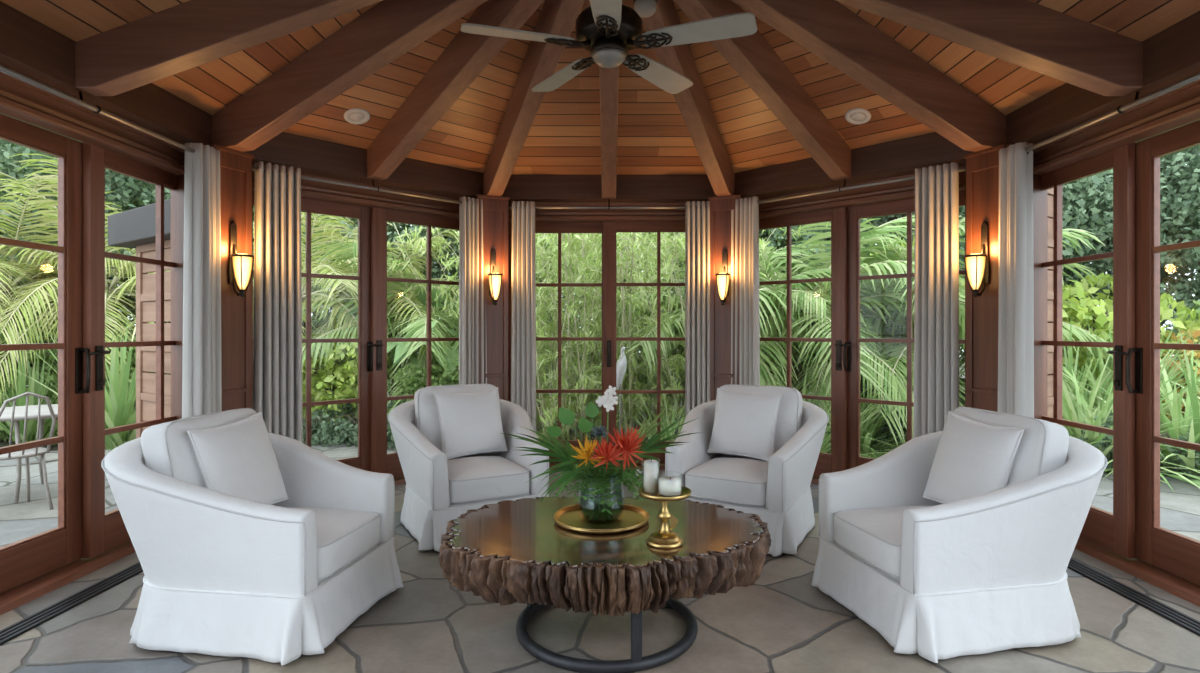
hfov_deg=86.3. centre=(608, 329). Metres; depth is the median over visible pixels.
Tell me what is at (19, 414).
patio table
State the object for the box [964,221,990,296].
wall sconce
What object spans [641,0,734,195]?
beam
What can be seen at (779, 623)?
floor
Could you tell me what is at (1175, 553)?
door
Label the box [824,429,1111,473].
ground
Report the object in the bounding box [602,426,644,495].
bloom
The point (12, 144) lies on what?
tree
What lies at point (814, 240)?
palm
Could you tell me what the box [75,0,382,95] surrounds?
beam
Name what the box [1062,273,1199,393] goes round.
shrub
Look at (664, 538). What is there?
candle stand
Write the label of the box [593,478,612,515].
stem
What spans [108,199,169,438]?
wall
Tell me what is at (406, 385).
shrub
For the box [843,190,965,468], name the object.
door
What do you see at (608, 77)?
beam
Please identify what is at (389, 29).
beam
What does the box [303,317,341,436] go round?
shrub
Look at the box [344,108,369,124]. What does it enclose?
recessed light
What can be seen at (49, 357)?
shrub
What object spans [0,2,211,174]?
wall
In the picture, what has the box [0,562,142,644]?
drain
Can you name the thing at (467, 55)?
beam
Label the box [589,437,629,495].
bloom
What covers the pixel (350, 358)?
leaf plant
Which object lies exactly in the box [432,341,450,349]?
leaf plant
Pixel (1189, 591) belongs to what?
trim
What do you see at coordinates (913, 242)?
shrub
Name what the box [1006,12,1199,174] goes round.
wall
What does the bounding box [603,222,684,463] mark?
door
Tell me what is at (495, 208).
trim
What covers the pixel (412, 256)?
palm
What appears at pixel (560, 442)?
palm leaf
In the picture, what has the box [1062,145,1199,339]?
tree
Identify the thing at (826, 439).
clump
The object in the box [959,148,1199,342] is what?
tree
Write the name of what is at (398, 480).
trim
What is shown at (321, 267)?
palm
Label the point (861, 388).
shrub
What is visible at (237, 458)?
throw pillow
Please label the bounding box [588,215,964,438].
palm
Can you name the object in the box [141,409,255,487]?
cushion
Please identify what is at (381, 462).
door
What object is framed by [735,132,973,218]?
wall
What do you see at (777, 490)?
armchair
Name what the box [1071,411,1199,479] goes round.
shrub
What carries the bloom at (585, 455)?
in the vase
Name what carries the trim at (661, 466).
on the floor
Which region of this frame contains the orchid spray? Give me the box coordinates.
[595,385,617,471]
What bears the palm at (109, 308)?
on the ground at (2, 443)
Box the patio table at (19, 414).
[0,404,57,503]
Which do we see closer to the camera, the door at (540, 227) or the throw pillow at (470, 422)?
the throw pillow at (470, 422)
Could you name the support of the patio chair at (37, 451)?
on the ground at (1179, 510)
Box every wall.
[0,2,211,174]
[108,199,169,438]
[244,132,482,218]
[501,175,716,221]
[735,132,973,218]
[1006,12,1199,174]
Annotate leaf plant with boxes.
[311,312,391,406]
[338,308,357,326]
[387,295,425,395]
[392,288,458,380]
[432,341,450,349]
[440,328,458,337]
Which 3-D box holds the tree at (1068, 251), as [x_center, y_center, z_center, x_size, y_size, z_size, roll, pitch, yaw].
[5.510,-1.937,11.489,5.138,7.095,5.426,0,0,32]
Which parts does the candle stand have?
stem, plate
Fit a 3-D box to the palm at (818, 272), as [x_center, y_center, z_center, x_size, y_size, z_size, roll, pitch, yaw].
[1.529,0.434,9.053,4.663,3.518,4.679,0,0,-42]
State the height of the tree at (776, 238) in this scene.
6.299 m
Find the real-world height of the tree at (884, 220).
6.334 m
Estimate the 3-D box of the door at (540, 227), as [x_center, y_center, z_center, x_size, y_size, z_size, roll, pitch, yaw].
[-0.487,0.116,6.310,1.090,2.372,0.048,0,0,0]
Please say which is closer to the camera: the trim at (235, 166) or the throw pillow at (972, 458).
the throw pillow at (972, 458)
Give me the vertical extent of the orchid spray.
0.527 m
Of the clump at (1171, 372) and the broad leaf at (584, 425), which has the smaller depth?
the broad leaf at (584, 425)
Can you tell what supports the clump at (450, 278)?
on the ground at (2, 443)
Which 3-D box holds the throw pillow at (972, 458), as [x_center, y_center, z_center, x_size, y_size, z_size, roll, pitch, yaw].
[1.753,0.660,3.112,0.202,0.478,0.498,0,0,-12]
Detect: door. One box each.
[0,114,90,592]
[83,142,176,558]
[252,190,372,470]
[368,207,458,477]
[508,222,602,461]
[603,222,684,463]
[759,207,849,476]
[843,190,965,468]
[1041,142,1134,558]
[1125,120,1199,584]
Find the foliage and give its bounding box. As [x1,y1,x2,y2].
[554,447,643,513]
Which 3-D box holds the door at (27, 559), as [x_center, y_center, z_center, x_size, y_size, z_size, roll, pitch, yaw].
[-2.994,0.116,2.843,0.120,2.372,1.674,0,0,0]
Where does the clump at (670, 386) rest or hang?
on the ground at (2, 443)
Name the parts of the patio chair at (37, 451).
seat, leg, leg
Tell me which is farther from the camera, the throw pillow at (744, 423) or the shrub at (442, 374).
the shrub at (442, 374)
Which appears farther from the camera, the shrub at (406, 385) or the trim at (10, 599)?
the shrub at (406, 385)
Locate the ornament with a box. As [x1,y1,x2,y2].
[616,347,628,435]
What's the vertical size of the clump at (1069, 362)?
1.766 m
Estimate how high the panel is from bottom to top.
2.550 m
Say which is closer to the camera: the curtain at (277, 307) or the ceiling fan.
the ceiling fan
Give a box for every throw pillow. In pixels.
[187,412,288,504]
[434,387,507,459]
[707,388,781,460]
[922,411,1024,503]
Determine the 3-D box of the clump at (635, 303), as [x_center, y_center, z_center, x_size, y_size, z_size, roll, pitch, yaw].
[0.162,-0.432,8.768,3.684,4.078,2.693,0,0,-39]
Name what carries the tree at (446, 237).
on the ground at (2, 443)
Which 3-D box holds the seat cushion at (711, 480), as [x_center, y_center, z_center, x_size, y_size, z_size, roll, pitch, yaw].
[0.857,0.978,4.260,0.547,0.205,0.632,0,0,30]
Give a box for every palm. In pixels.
[0,154,253,405]
[0,174,149,440]
[105,212,437,376]
[253,212,458,387]
[302,241,581,449]
[570,244,898,439]
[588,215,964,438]
[759,215,1090,436]
[766,228,1112,445]
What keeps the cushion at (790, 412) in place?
on the armchair at (777, 490)
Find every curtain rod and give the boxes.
[0,65,194,152]
[252,167,474,205]
[508,200,708,209]
[757,167,965,203]
[1025,72,1199,151]
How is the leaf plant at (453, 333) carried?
on the ground at (2, 443)
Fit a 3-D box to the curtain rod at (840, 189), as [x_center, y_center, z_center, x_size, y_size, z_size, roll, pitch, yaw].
[1.882,-1.164,5.160,2.122,0.110,0.113,0,0,45]
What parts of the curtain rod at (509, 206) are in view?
rod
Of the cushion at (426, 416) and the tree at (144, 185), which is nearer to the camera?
the cushion at (426, 416)
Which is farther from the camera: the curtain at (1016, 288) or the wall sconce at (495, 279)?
the wall sconce at (495, 279)
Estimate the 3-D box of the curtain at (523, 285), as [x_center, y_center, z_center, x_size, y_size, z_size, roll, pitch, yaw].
[-0.789,0.075,5.907,0.239,2.510,0.116,0,0,0]
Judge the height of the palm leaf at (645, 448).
0.341 m
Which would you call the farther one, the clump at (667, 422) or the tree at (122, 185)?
the tree at (122, 185)
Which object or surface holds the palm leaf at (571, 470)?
in the vase
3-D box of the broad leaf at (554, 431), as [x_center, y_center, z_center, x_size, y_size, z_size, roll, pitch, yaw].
[-0.163,0.596,3.020,0.261,0.286,0.009,0,0,0]
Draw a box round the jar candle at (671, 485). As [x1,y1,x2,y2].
[657,471,682,495]
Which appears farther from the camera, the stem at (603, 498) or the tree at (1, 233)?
the tree at (1, 233)
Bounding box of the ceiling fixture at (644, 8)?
[633,0,656,17]
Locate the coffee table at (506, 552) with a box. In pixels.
[439,496,770,672]
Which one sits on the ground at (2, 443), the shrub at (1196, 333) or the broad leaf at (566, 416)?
the shrub at (1196, 333)
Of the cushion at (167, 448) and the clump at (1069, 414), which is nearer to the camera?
the cushion at (167, 448)
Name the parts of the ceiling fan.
blade, blade, blade, motor, lamp shade, blade, blade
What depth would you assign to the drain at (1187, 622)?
3.20 m
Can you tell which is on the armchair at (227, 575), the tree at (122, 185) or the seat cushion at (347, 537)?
the seat cushion at (347, 537)
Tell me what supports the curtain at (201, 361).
hanging from the curtain rod at (96, 109)
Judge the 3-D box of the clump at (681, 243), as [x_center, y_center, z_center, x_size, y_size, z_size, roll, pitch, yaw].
[1.277,-0.338,8.670,2.565,3.884,3.508,0,0,-21]
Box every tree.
[0,139,169,390]
[0,141,253,341]
[0,143,140,331]
[0,152,42,236]
[105,183,334,332]
[253,208,432,336]
[301,213,583,385]
[301,218,458,407]
[421,227,626,385]
[535,232,684,382]
[597,230,827,404]
[668,216,891,400]
[766,207,964,405]
[780,206,1076,370]
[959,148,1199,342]
[959,181,1097,360]
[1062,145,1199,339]
[1063,149,1199,358]
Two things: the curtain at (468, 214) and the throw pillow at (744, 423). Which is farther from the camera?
the curtain at (468, 214)
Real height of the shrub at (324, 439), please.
0.745 m
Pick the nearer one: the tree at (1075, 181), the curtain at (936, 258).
the curtain at (936, 258)
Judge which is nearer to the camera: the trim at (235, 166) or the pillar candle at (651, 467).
the pillar candle at (651, 467)
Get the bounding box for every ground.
[0,355,1176,450]
[0,443,1199,546]
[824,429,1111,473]
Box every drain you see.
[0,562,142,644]
[1067,558,1199,635]
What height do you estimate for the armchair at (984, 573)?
0.950 m
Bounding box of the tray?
[554,502,648,533]
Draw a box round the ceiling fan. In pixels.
[461,0,756,93]
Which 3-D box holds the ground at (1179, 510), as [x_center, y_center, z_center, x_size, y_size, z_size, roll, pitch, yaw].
[-0.800,1.510,3.155,17.400,0.200,9.750,0,0,0]
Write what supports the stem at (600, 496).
in the vase
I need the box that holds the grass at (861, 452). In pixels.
[826,425,900,458]
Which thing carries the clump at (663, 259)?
on the ground at (2, 443)
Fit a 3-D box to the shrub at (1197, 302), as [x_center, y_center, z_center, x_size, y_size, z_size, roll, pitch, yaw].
[8.454,0.534,8.578,1.953,2.170,2.091,0,0,-18]
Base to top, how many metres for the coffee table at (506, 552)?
0.452 m
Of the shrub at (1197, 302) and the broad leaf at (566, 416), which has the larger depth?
the shrub at (1197, 302)
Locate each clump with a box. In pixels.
[0,351,57,442]
[15,321,164,449]
[387,222,575,371]
[399,226,630,433]
[443,231,684,439]
[457,232,684,437]
[535,232,684,439]
[546,232,684,433]
[546,232,766,437]
[596,221,830,426]
[616,395,684,440]
[760,360,889,457]
[798,363,912,454]
[961,336,1199,492]
[1062,319,1199,411]
[1062,321,1112,422]
[1064,322,1199,485]
[1161,333,1199,422]
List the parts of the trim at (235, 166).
moulding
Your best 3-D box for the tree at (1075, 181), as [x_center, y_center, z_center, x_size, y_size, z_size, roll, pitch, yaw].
[7.333,-1.190,12.650,4.264,5.574,4.037,0,0,25]
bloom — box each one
[570,437,607,495]
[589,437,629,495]
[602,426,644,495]
[608,469,642,483]
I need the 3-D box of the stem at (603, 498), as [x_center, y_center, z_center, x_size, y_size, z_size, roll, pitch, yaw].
[-0.032,0.782,3.016,0.008,0.194,0.098,0,0,-31]
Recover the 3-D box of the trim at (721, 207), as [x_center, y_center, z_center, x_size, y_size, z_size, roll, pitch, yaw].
[1.139,0.065,6.029,0.300,2.570,0.470,0,0,22]
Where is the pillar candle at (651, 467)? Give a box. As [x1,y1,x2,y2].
[642,458,659,492]
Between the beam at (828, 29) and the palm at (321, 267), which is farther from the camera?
the palm at (321, 267)
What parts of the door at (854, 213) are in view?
handle, rail, rail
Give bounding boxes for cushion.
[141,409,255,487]
[288,507,379,577]
[414,384,494,455]
[447,456,528,502]
[685,457,767,504]
[721,385,802,456]
[834,506,928,575]
[954,408,1068,485]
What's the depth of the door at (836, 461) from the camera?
5.57 m
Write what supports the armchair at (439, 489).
on the floor
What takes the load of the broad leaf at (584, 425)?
in the vase
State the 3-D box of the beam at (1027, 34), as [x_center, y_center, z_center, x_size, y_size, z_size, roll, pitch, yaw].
[1.400,-1.817,3.280,2.600,1.195,0.132,0,0,0]
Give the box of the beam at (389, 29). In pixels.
[212,0,486,151]
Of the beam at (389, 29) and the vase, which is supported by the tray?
the vase
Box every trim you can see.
[0,541,135,614]
[170,144,253,419]
[394,476,405,484]
[474,194,509,400]
[549,462,664,469]
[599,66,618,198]
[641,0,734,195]
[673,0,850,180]
[708,194,743,400]
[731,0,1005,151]
[811,476,819,483]
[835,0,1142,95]
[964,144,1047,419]
[1075,537,1199,606]
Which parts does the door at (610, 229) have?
handle, rail, rail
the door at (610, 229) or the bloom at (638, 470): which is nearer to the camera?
the bloom at (638, 470)
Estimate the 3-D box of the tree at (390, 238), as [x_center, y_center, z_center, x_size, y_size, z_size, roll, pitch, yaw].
[-2.807,-1.937,11.642,5.426,7.095,5.138,0,0,-14]
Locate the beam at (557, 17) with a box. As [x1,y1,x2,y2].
[483,0,584,195]
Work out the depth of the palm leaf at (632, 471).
2.84 m
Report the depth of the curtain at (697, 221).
5.87 m
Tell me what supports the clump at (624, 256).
on the ground at (2, 443)
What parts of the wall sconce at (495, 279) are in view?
plate, lamp shade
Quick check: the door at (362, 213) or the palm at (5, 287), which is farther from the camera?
the palm at (5, 287)
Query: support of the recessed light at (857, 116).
in the ceiling
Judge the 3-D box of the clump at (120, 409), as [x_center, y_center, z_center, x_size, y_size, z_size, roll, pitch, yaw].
[-6.075,0.722,7.971,1.801,1.766,2.480,0,0,5]
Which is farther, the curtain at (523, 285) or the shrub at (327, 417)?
the shrub at (327, 417)
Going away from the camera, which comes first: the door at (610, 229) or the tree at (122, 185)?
the door at (610, 229)
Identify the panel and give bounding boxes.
[1048,188,1053,416]
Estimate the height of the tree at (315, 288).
4.949 m
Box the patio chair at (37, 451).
[0,392,55,509]
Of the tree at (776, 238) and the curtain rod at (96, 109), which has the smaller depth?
the curtain rod at (96, 109)
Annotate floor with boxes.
[0,470,1199,672]
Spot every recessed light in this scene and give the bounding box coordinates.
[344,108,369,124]
[845,108,870,124]
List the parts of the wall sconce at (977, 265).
lamp shade, plate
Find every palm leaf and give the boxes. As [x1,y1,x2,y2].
[501,430,592,473]
[518,414,593,471]
[527,461,594,500]
[606,413,702,476]
[607,404,674,473]
[607,467,643,487]
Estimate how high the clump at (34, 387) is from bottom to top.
1.445 m
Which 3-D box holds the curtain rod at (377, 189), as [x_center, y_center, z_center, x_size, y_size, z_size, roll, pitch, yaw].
[-1.881,-1.164,5.162,0.113,0.110,2.122,0,0,45]
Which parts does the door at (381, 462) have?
handle, rail, rail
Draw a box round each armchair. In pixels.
[101,408,403,664]
[387,384,548,551]
[665,384,828,555]
[811,407,1107,662]
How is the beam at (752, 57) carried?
attached to the wall at (898, 158)
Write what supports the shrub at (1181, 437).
on the ground at (868, 455)
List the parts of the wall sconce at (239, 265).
plate, lamp shade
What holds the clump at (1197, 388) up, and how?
on the ground at (2, 443)
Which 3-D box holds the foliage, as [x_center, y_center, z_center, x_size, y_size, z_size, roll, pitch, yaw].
[-0.028,0.678,3.012,0.477,0.267,0.496,0,0,0]
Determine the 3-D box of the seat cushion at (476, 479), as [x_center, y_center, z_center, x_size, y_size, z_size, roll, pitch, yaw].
[-0.888,0.978,4.320,0.547,0.205,0.632,0,0,-30]
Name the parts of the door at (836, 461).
rail, rail, handle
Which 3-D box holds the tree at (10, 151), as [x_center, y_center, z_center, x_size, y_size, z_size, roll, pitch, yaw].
[-8.488,-1.937,10.921,5.426,7.095,5.138,0,0,-37]
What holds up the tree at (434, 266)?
on the ground at (2, 443)
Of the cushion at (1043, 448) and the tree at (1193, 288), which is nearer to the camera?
the cushion at (1043, 448)
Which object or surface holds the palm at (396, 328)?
on the ground at (2, 443)
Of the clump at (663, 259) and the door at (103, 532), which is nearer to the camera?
the door at (103, 532)
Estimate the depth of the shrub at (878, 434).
7.87 m
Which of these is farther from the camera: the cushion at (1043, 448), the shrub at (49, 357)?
the shrub at (49, 357)
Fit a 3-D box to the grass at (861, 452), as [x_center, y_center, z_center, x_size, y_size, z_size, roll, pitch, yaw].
[3.599,1.400,7.925,4.049,0.070,2.973,0,0,0]
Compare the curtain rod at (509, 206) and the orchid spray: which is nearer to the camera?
the orchid spray
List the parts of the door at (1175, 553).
handle, rail, rail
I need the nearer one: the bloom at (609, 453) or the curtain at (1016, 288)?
the bloom at (609, 453)
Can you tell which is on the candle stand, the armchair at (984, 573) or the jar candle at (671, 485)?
the jar candle at (671, 485)
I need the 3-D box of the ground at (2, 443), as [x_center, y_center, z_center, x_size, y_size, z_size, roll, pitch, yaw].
[0.000,1.660,17.280,68.000,0.220,52.000,0,0,0]
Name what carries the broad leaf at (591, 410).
in the vase
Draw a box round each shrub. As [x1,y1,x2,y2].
[0,306,57,440]
[1,312,169,445]
[302,342,395,424]
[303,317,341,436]
[303,397,357,446]
[303,401,402,447]
[355,364,438,433]
[387,400,395,448]
[409,357,458,394]
[797,236,964,407]
[819,379,905,442]
[867,378,964,443]
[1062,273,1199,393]
[1062,413,1198,470]
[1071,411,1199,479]
[1160,329,1199,420]
[1172,300,1199,395]
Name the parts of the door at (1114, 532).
rail, rail, lever, handle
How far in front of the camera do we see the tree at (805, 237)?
10.35 m
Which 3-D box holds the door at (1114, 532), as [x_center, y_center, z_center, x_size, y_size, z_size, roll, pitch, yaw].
[2.934,0.116,4.188,0.123,2.372,1.238,0,0,0]
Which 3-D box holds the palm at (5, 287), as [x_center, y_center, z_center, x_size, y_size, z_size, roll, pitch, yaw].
[-8.439,-0.323,8.769,4.361,3.961,4.846,0,0,18]
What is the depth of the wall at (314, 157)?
5.27 m
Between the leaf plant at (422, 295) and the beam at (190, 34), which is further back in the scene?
the leaf plant at (422, 295)
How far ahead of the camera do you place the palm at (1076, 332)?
8.02 m
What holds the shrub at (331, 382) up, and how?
on the ground at (2, 443)
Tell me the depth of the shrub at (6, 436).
9.06 m
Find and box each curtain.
[182,143,221,417]
[252,161,302,442]
[459,196,486,384]
[511,201,535,430]
[685,201,709,417]
[731,196,759,384]
[913,162,958,437]
[997,142,1033,417]
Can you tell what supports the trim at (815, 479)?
on the floor
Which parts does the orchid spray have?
stem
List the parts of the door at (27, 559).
rail, rail, handle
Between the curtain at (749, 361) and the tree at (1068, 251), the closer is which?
the curtain at (749, 361)
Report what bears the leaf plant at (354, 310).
on the ground at (2, 443)
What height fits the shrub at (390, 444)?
0.745 m
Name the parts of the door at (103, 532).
handle, lever, rail, rail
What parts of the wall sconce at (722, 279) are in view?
lamp shade, plate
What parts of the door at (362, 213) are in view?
rail, rail, handle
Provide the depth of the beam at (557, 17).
4.60 m
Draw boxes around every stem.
[590,496,599,515]
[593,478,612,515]
[595,496,601,517]
[602,498,607,518]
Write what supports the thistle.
in the vase
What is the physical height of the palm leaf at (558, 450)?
0.282 m
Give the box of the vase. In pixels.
[579,469,623,523]
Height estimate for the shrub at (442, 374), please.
1.252 m
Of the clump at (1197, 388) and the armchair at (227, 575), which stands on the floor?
the armchair at (227, 575)
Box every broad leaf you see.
[547,426,592,474]
[558,407,593,468]
[578,417,598,472]
[585,401,599,472]
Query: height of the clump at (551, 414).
4.063 m
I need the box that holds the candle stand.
[638,486,691,548]
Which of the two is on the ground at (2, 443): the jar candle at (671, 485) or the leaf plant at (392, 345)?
the leaf plant at (392, 345)
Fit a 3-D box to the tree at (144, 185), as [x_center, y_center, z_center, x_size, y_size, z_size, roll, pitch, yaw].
[-7.491,-1.539,13.283,5.162,6.299,5.283,0,0,-36]
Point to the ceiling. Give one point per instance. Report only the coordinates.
(564, 136)
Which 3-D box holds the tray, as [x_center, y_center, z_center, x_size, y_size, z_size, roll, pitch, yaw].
[-0.035,0.884,3.020,0.451,0.027,0.451,0,0,0]
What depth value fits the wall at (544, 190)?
5.96 m
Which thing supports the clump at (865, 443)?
on the ground at (2, 443)
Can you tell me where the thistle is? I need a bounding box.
[590,424,608,474]
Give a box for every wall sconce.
[227,221,253,296]
[488,249,502,304]
[715,249,729,304]
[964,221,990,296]
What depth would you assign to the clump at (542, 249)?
8.51 m
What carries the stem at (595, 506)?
in the vase
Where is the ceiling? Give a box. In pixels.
[0,0,1199,174]
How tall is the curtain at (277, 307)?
2.510 m
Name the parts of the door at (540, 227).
rail, rail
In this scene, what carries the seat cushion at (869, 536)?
on the armchair at (984, 573)
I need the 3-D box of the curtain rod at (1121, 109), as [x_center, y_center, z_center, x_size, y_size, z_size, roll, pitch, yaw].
[2.660,-1.164,3.279,0.113,0.110,2.122,0,0,0]
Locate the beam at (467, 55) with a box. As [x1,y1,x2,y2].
[367,0,544,179]
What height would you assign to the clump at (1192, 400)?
2.102 m
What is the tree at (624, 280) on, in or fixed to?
on the ground at (2, 443)

